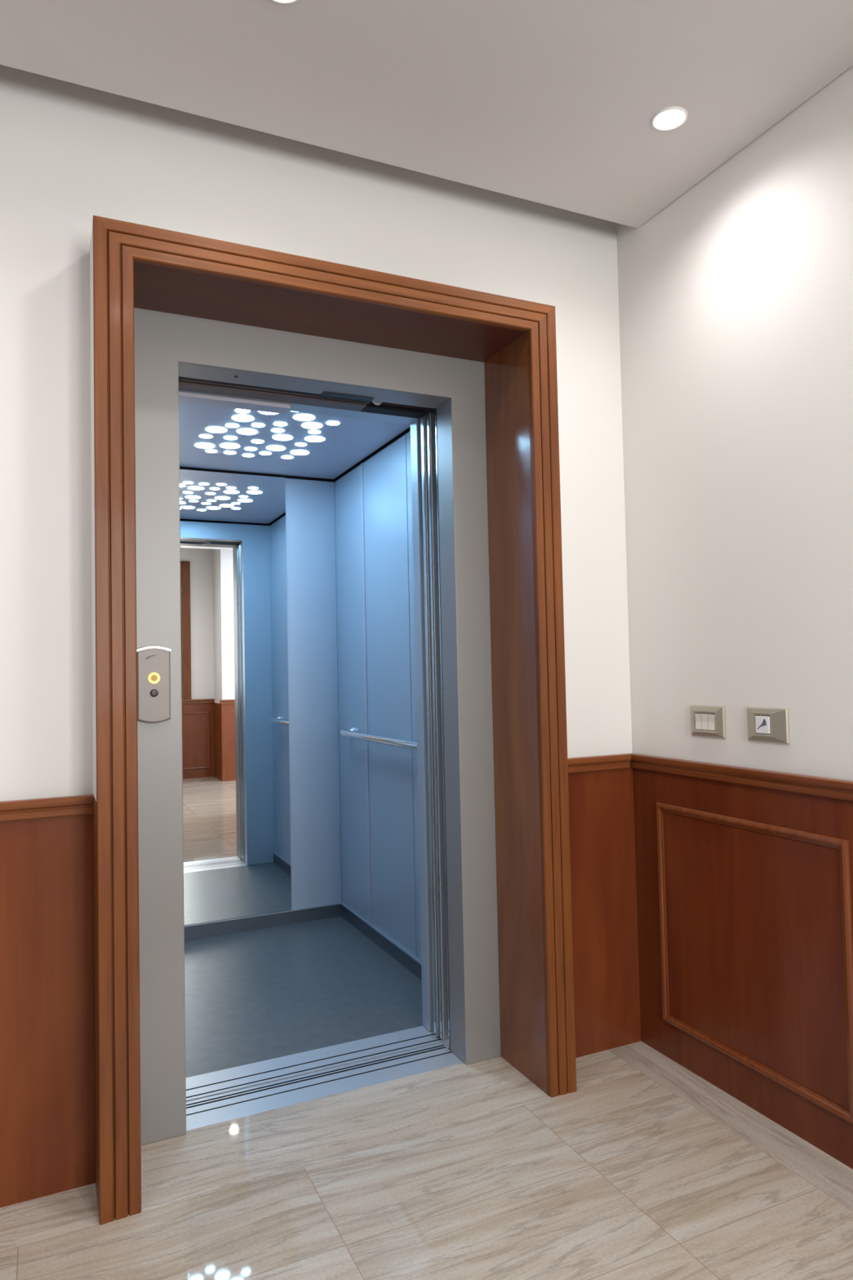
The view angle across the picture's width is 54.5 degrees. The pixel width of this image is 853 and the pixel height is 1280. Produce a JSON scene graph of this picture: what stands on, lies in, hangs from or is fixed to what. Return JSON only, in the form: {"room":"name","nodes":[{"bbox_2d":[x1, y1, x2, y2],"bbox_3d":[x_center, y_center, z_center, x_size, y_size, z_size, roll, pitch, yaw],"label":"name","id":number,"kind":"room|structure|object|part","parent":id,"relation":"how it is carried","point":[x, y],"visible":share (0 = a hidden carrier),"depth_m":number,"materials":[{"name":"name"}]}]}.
{"room":"elevator lobby","nodes":[
{"label":"elevator lobby","id":0,"kind":"room"},
{"bbox_2d":[0,64,632,1058],"bbox_3d":[-1.265,-0.098,1.776,4.400,2.720,0.326,0,-2,-25],"label":"wall","id":1,"kind":"structure","parent":0,"point":[71,153],"depth_m":2.09,"materials":[{"name":"white paint"}]},
{"bbox_2d":[0,794,94,1208],"bbox_3d":[-2.003,0.816,1.361,2.706,0.896,0.033,0,-2,-25],"label":"wainscoting panel","id":2,"kind":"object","parent":1,"relation":"attached to","point":[47,1060],"depth_m":1.89,"materials":[{"name":"brown wood"}]},
{"bbox_3d":[-2.009,0.391,1.371,2.706,0.045,0.021,0,-2,-25],"label":"chair rail","id":3,"kind":"part","parent":2,"relation":"part of","materials":[{"name":"brown wood"}]},
{"bbox_2d":[137,644,170,723],"bbox_3d":[-0.697,0.112,2.115,0.083,0.198,0.021,0,-2,-25],"label":"panel","id":4,"kind":"object","parent":1,"relation":"attached to","point":[153,661],"visible":0.99,"depth_m":2.11,"materials":[{"name":"metal"}]},
{"bbox_2d":[150,688,158,697],"bbox_3d":[-0.693,0.135,2.106,0.020,0.020,0.003,0,-2,-25],"label":"switch","id":5,"kind":"object","parent":4,"relation":"attached to","point":[153,692],"depth_m":2.11,"materials":[{"name":"black"}]},
{"bbox_2d":[178,389,436,1077],"bbox_3d":[-0.577,0.266,3.132,1.117,2.225,1.585,0,-2,-25],"label":"car","id":6,"kind":"object","parent":1,"relation":"attached to","point":[350,960],"visible":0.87,"depth_m":3.47,"materials":[{"name":"metal"}]},
{"bbox_2d":[179,469,291,924],"bbox_3d":[-0.997,0.245,3.748,0.758,2.037,0.002,0,-2,-25],"label":"mirror","id":7,"kind":"object","parent":6,"relation":"attached to","point":[237,819],"visible":0.64,"depth_m":3.80,"materials":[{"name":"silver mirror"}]},
{"bbox_3d":[-0.867,1.300,3.765,1.017,0.058,0.006,0,-2,-25],"label":"skirting","id":8,"kind":"part","parent":6,"relation":"part of","materials":[{"name":"grey metal"}]},
{"bbox_2d":[178,376,426,418],"bbox_3d":[-0.360,-0.777,2.502,0.806,0.098,0.148,0,-2,-25],"label":"door track","id":9,"kind":"object","parent":6,"relation":"attached to","point":[326,399],"visible":0.43,"depth_m":2.50,"materials":[{"name":"black metal"}]},
{"bbox_3d":[-0.471,-0.750,2.495,0.599,0.038,0.061,0,-2,-25],"label":"track rail","id":10,"kind":"part","parent":9,"relation":"part of","materials":[{"name":"grey metal"}]},
{"bbox_3d":[-0.454,-0.754,2.458,0.599,0.033,0.018,0,-2,-25],"label":"track plate","id":11,"kind":"part","parent":9,"relation":"part of","materials":[{"name":"black metal"}]},
{"bbox_3d":[-0.442,-0.755,2.433,0.599,0.034,0.026,0,-2,-25],"label":"track plate","id":12,"kind":"part","parent":9,"relation":"part of","materials":[{"name":"black metal"}]},
{"bbox_3d":[-0.238,-0.732,2.493,0.158,0.002,0.033,0,-2,-25],"label":"hanger plate","id":13,"kind":"part","parent":9,"relation":"part of","materials":[{"name":"black metal"}]},
{"bbox_3d":[-0.095,-0.750,2.642,0.206,0.006,0.006,0,-2,-25],"label":"guide rod","id":14,"kind":"part","parent":9,"relation":"part of","materials":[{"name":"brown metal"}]},
{"bbox_2d":[426,413,448,1041],"bbox_3d":[0.218,0.263,2.736,0.431,1.996,0.026,0,-2,-25],"label":"sliding door","id":15,"kind":"structure","parent":9,"relation":"hanging from","point":[431,437],"depth_m":2.64,"materials":[{"name":"metal"}]},
{"bbox_3d":[-0.895,0.279,3.816,1.016,2.103,0.022,0,-2,-25],"label":"wall panel","id":16,"kind":"part","parent":6,"relation":"part of","materials":[{"name":"blue metal"}]},
{"bbox_3d":[-0.338,0.268,3.851,0.022,2.103,0.383,0,-2,-25],"label":"wall panel","id":17,"kind":"part","parent":6,"relation":"part of","materials":[{"name":"blue metal"}]},
{"bbox_2d":[340,726,417,750],"bbox_3d":[-0.179,0.407,3.401,0.068,0.052,0.981,0,-2,-25],"label":"handrail","id":18,"kind":"object","parent":6,"relation":"attached to","point":[350,733],"visible":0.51,"depth_m":3.35,"materials":[{"name":"silver metal"}]},
{"bbox_3d":[-0.135,1.270,3.389,0.006,0.058,1.294,0,-2,-25],"label":"skirting","id":19,"kind":"part","parent":6,"relation":"part of","materials":[{"name":"grey"}]},
{"bbox_3d":[-0.152,0.249,3.449,0.022,2.103,0.480,0,-2,-25],"label":"wall panel","id":20,"kind":"part","parent":6,"relation":"part of","materials":[{"name":"blue metal"}]},
{"bbox_3d":[0.039,0.230,3.036,0.022,2.103,0.420,0,-2,-25],"label":"wall panel","id":21,"kind":"part","parent":6,"relation":"part of","materials":[{"name":"blue metal"}]},
{"bbox_2d":[133,307,501,1145],"bbox_3d":[-0.302,0.196,2.370,1.060,2.136,0.116,0,-2,-25],"label":"door frame","id":22,"kind":"structure","parent":1,"relation":"attached to","point":[168,347],"depth_m":2.35,"materials":[{"name":"grey metal"}]},
{"bbox_3d":[-0.718,0.264,2.168,0.136,2.003,0.106,0,-2,-25],"label":"frame post","id":23,"kind":"part","parent":22,"relation":"part of","materials":[{"name":"grey metal"}]},
{"bbox_3d":[0.129,0.260,2.561,0.119,2.003,0.106,0,-2,-25],"label":"frame post","id":24,"kind":"part","parent":22,"relation":"part of","materials":[{"name":"grey metal"}]},
{"bbox_2d":[186,1026,450,1102],"bbox_3d":[-0.258,1.285,2.542,1.005,0.030,0.133,0,-2,-25],"label":"sill","id":25,"kind":"structure","parent":1,"relation":"attached to","point":[239,1077],"depth_m":2.49,"materials":[{"name":"metal"}]},
{"bbox_2d":[186,1043,463,1130],"bbox_3d":[-0.286,1.279,2.365,0.805,0.030,0.148,0,-2,-25],"label":"sill","id":26,"kind":"structure","parent":1,"relation":"attached to","point":[228,1106],"depth_m":2.35,"materials":[{"name":"metal"}]},
{"bbox_2d":[92,215,576,1225],"bbox_3d":[-0.222,0.154,2.193,1.228,2.204,0.275,0,-2,-25],"label":"door surround","id":27,"kind":"object","parent":1,"relation":"attached to","point":[135,265],"visible":1,"depth_m":2.25,"materials":[{"name":"brown wood"}]},
{"bbox_3d":[-0.688,0.150,1.839,0.086,2.204,0.024,0,-2,-25],"label":"casing","id":28,"kind":"part","parent":27,"relation":"part of","materials":[{"name":"brown wood"}]},
{"bbox_3d":[-0.192,-0.914,2.118,1.228,0.079,0.024,0,-2,-25],"label":"casing","id":29,"kind":"part","parent":27,"relation":"part of","materials":[{"name":"brown wood"}]},
{"bbox_3d":[-0.248,-0.873,2.243,1.080,0.010,0.251,0,-2,-25],"label":"soffit panel","id":30,"kind":"part","parent":27,"relation":"part of","materials":[{"name":"brown wood"}]},
{"bbox_3d":[0.260,0.192,2.428,0.010,2.126,0.251,0,-2,-25],"label":"jamb panel","id":31,"kind":"part","parent":27,"relation":"part of","materials":[{"name":"brown wood"}]},
{"bbox_3d":[0.350,0.146,2.320,0.083,2.204,0.024,0,-2,-25],"label":"casing","id":32,"kind":"part","parent":27,"relation":"part of","materials":[{"name":"brown wood"}]},
{"bbox_2d":[435,409,450,1048],"bbox_3d":[0.243,0.262,2.685,0.430,1.992,0.019,0,-2,-25],"label":"sliding door","id":33,"kind":"structure","parent":1,"relation":"in","point":[436,430],"depth_m":2.59,"materials":[{"name":"metal"}]},
{"bbox_2d":[567,753,640,1057],"bbox_3d":[0.501,0.805,2.522,0.355,0.896,0.033,0,-2,-25],"label":"wainscoting panel","id":34,"kind":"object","parent":1,"relation":"attached to","point":[605,940],"depth_m":2.55,"materials":[{"name":"brown wood"}]},
{"bbox_3d":[0.485,0.380,2.528,0.334,0.045,0.021,0,-2,-25],"label":"chair rail","id":35,"kind":"part","parent":34,"relation":"part of","materials":[{"name":"brown wood"}]},
{"bbox_2d":[0,1041,852,1279],"bbox_3d":[0.830,1.202,0.242,6.900,0.080,4.643,0,-2,-25],"label":"floor","id":36,"kind":"structure","parent":0,"point":[648,1170],"depth_m":1.85,"materials":[{"name":"tile"}]},
{"bbox_2d":[0,0,852,228],"bbox_3d":[0.622,-1.368,0.666,6.900,0.015,3.469,0,-2,-25],"label":"ceiling","id":37,"kind":"structure","parent":0,"point":[553,103],"depth_m":1.90,"materials":[{"name":"grey paint"}]},
{"bbox_2d":[271,0,297,4],"bbox_3d":[-0.287,-1.303,1.649,0.088,0.004,0.088,0,-2,-25],"label":"recessed light","id":38,"kind":"object","parent":37,"relation":"in","point":[284,2],"visible":1,"depth_m":1.69,"materials":[{"name":"white"}]},
{"bbox_2d":[651,106,688,130],"bbox_3d":[0.609,-1.306,2.076,0.088,0.004,0.088,0,-2,-25],"label":"recessed light","id":39,"kind":"object","parent":37,"relation":"in","point":[672,117],"visible":1,"depth_m":2.07,"materials":[{"name":"white"}]},
{"bbox_2d":[616,65,852,781],"bbox_3d":[1.032,-0.141,1.934,0.100,2.720,1.626,0,-2,-25],"label":"wall","id":40,"kind":"structure","parent":0,"point":[735,297],"depth_m":2.20,"materials":[{"name":"white paint"}]},
{"bbox_2d":[690,705,726,737],"bbox_3d":[0.788,0.228,2.328,0.012,0.087,0.130,0,-2,-25],"label":"light switch","id":41,"kind":"object","parent":40,"relation":"attached to","point":[716,723],"visible":1,"depth_m":2.32,"materials":[{"name":"beige plastic"}]},
{"bbox_2d":[629,753,852,1168],"bbox_3d":[0.992,0.771,1.873,0.030,0.896,1.626,0,-2,-25],"label":"wainscoting panel","id":42,"kind":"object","parent":40,"relation":"attached to","point":[744,875],"depth_m":2.18,"materials":[{"name":"brown wood"}]},
{"bbox_3d":[0.981,0.346,1.881,0.021,0.045,1.614,0,-2,-25],"label":"chair rail","id":43,"kind":"part","parent":42,"relation":"part of","materials":[{"name":"brown wood"}]},
{"bbox_3d":[0.841,0.803,2.199,0.011,0.651,0.658,0,-2,-25],"label":"panel moulding","id":44,"kind":"part","parent":42,"relation":"part of","materials":[{"name":"brown wood"}]},
{"bbox_2d":[746,706,790,743],"bbox_3d":[0.877,0.219,2.135,0.013,0.088,0.132,0,-2,-25],"label":"plate","id":45,"kind":"object","parent":40,"relation":"attached to","point":[777,724],"visible":1,"depth_m":2.12,"materials":[{"name":"beige plastic"}]},
{"bbox_3d":[0.500,0.222,2.905,0.150,2.190,0.201,0,-2,-25],"label":"wall","id":46,"kind":"structure","parent":0,"visible":0},
{"bbox_2d":[420,416,439,1036],"bbox_3d":[0.200,0.264,2.772,0.433,1.996,0.032,0,-2,-25],"label":"sliding door","id":47,"kind":"structure","parent":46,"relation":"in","point":[424,420],"depth_m":2.67,"materials":[{"name":"metal"}]}
]}

